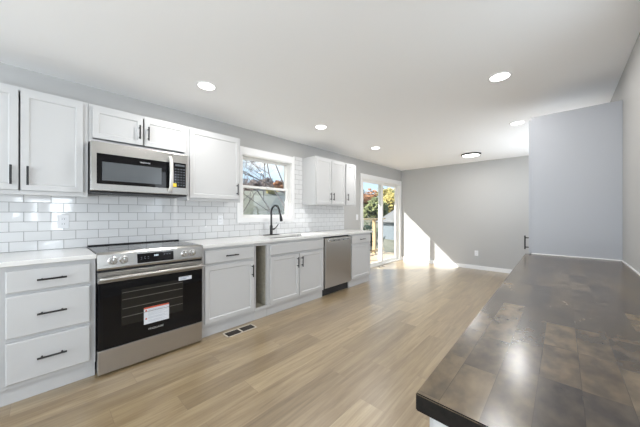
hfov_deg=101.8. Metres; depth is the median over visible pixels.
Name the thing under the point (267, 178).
leafy tree
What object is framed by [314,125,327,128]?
recessed light
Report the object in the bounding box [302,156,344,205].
upper cabinet
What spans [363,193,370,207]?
leafy tree
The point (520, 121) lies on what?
recessed light
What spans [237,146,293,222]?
window
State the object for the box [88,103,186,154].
upper cabinet
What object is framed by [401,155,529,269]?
wall
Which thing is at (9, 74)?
wall
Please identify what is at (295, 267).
base cabinet
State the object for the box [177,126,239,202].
upper cabinet
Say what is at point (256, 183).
leafy tree
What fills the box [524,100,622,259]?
pantry cabinet
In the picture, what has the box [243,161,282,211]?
bare tree
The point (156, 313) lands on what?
label
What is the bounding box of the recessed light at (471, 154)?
[461,152,480,156]
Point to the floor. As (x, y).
(360, 355)
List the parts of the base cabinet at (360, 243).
door, drawer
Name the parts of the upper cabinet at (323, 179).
door, door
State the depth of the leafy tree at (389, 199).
29.11 m
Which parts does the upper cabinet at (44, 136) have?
door, handle, handle, door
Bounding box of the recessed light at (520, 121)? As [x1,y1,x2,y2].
[509,120,525,125]
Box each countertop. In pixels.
[0,247,96,267]
[182,229,372,247]
[416,253,639,426]
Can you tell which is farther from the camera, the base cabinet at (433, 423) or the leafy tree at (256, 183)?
the leafy tree at (256, 183)
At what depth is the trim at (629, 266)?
2.21 m
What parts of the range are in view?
knob, knob, control panel, storage drawer, oven door, door rail, handle, knob, knob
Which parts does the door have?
sliding panel, fixed panel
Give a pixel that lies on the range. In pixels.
(148, 294)
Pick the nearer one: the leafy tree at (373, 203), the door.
the door
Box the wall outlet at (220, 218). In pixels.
[218,216,222,224]
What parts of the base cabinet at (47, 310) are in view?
drawer, drawer, drawer, handle, handle, handle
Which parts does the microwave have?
glass, handle, control panel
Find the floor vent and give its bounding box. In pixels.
[222,324,256,337]
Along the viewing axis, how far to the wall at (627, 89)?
1.85 m
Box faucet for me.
[265,205,282,235]
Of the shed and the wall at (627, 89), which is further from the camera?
the shed
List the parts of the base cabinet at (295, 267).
door, door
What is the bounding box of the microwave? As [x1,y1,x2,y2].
[88,140,187,197]
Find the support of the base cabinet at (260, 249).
on the floor
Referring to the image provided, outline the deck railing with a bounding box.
[364,218,385,253]
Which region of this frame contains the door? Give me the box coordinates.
[360,173,400,267]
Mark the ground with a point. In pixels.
(253, 208)
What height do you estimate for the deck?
1.500 m
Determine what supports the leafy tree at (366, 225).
on the ground
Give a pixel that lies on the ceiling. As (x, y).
(407, 79)
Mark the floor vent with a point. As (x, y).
(245, 328)
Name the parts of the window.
sash, sash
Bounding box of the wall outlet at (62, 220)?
[57,215,68,227]
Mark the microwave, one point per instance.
(113, 169)
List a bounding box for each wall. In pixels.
[0,62,400,252]
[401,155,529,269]
[610,33,639,272]
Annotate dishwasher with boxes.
[322,235,350,295]
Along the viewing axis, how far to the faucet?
3.71 m
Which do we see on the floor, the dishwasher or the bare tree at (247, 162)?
the dishwasher
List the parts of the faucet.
spout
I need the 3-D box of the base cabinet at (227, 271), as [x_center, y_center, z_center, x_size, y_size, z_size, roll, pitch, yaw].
[-1.136,0.769,2.910,0.657,0.883,0.583,0,0,43]
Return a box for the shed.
[376,210,393,239]
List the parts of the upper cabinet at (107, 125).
door, door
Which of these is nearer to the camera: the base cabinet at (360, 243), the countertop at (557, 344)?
the countertop at (557, 344)
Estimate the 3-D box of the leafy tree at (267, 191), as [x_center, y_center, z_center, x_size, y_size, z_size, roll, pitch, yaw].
[-5.393,-2.632,28.960,1.362,1.174,1.416,0,0,43]
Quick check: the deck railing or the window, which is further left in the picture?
the window
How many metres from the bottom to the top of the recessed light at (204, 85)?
0.007 m
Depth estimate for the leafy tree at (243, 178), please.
40.80 m
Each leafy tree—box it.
[243,178,252,190]
[245,177,267,190]
[259,177,273,186]
[266,187,277,193]
[271,180,284,191]
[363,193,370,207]
[363,197,388,220]
[363,222,384,246]
[364,188,377,199]
[374,187,392,197]
[383,190,393,212]
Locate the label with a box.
[148,305,166,321]
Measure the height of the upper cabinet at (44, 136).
0.770 m
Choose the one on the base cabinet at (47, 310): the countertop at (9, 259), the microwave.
the countertop at (9, 259)
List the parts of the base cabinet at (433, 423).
door, panel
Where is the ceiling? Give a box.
[0,0,639,170]
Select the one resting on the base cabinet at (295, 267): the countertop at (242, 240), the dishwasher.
the countertop at (242, 240)
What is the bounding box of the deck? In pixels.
[370,252,393,262]
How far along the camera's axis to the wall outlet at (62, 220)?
2.23 m
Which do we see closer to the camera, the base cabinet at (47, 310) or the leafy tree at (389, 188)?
the base cabinet at (47, 310)
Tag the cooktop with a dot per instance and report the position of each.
(163, 246)
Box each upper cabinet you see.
[0,83,87,196]
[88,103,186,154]
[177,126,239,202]
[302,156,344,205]
[345,163,355,206]
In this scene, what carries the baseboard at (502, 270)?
attached to the wall at (449, 213)
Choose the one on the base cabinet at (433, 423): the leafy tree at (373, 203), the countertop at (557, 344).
the countertop at (557, 344)
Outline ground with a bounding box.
[243,191,393,252]
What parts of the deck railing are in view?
post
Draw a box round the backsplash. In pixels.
[0,156,343,252]
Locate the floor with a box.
[0,260,509,426]
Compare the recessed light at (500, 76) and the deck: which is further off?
the deck
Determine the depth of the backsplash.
2.58 m
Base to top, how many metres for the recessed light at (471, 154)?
0.031 m
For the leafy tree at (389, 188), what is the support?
on the ground
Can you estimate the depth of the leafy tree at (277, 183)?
35.40 m
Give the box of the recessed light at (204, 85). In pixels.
[196,81,216,90]
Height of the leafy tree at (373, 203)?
2.924 m
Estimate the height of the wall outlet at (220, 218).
0.116 m
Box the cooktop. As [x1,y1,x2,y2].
[87,239,197,253]
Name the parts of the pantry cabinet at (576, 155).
handle, door, frame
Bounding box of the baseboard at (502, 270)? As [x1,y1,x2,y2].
[401,257,511,272]
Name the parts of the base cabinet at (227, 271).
drawer, door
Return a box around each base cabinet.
[0,259,95,406]
[202,244,253,337]
[253,242,267,319]
[266,237,323,315]
[348,233,371,287]
[430,418,447,426]
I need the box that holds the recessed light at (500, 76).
[487,71,512,81]
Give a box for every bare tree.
[243,159,284,214]
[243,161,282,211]
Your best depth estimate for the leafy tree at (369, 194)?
33.64 m
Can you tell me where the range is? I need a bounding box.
[87,239,203,375]
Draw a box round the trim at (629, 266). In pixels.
[531,253,639,275]
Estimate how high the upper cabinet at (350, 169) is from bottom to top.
0.780 m
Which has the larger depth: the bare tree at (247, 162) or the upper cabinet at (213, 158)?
the bare tree at (247, 162)

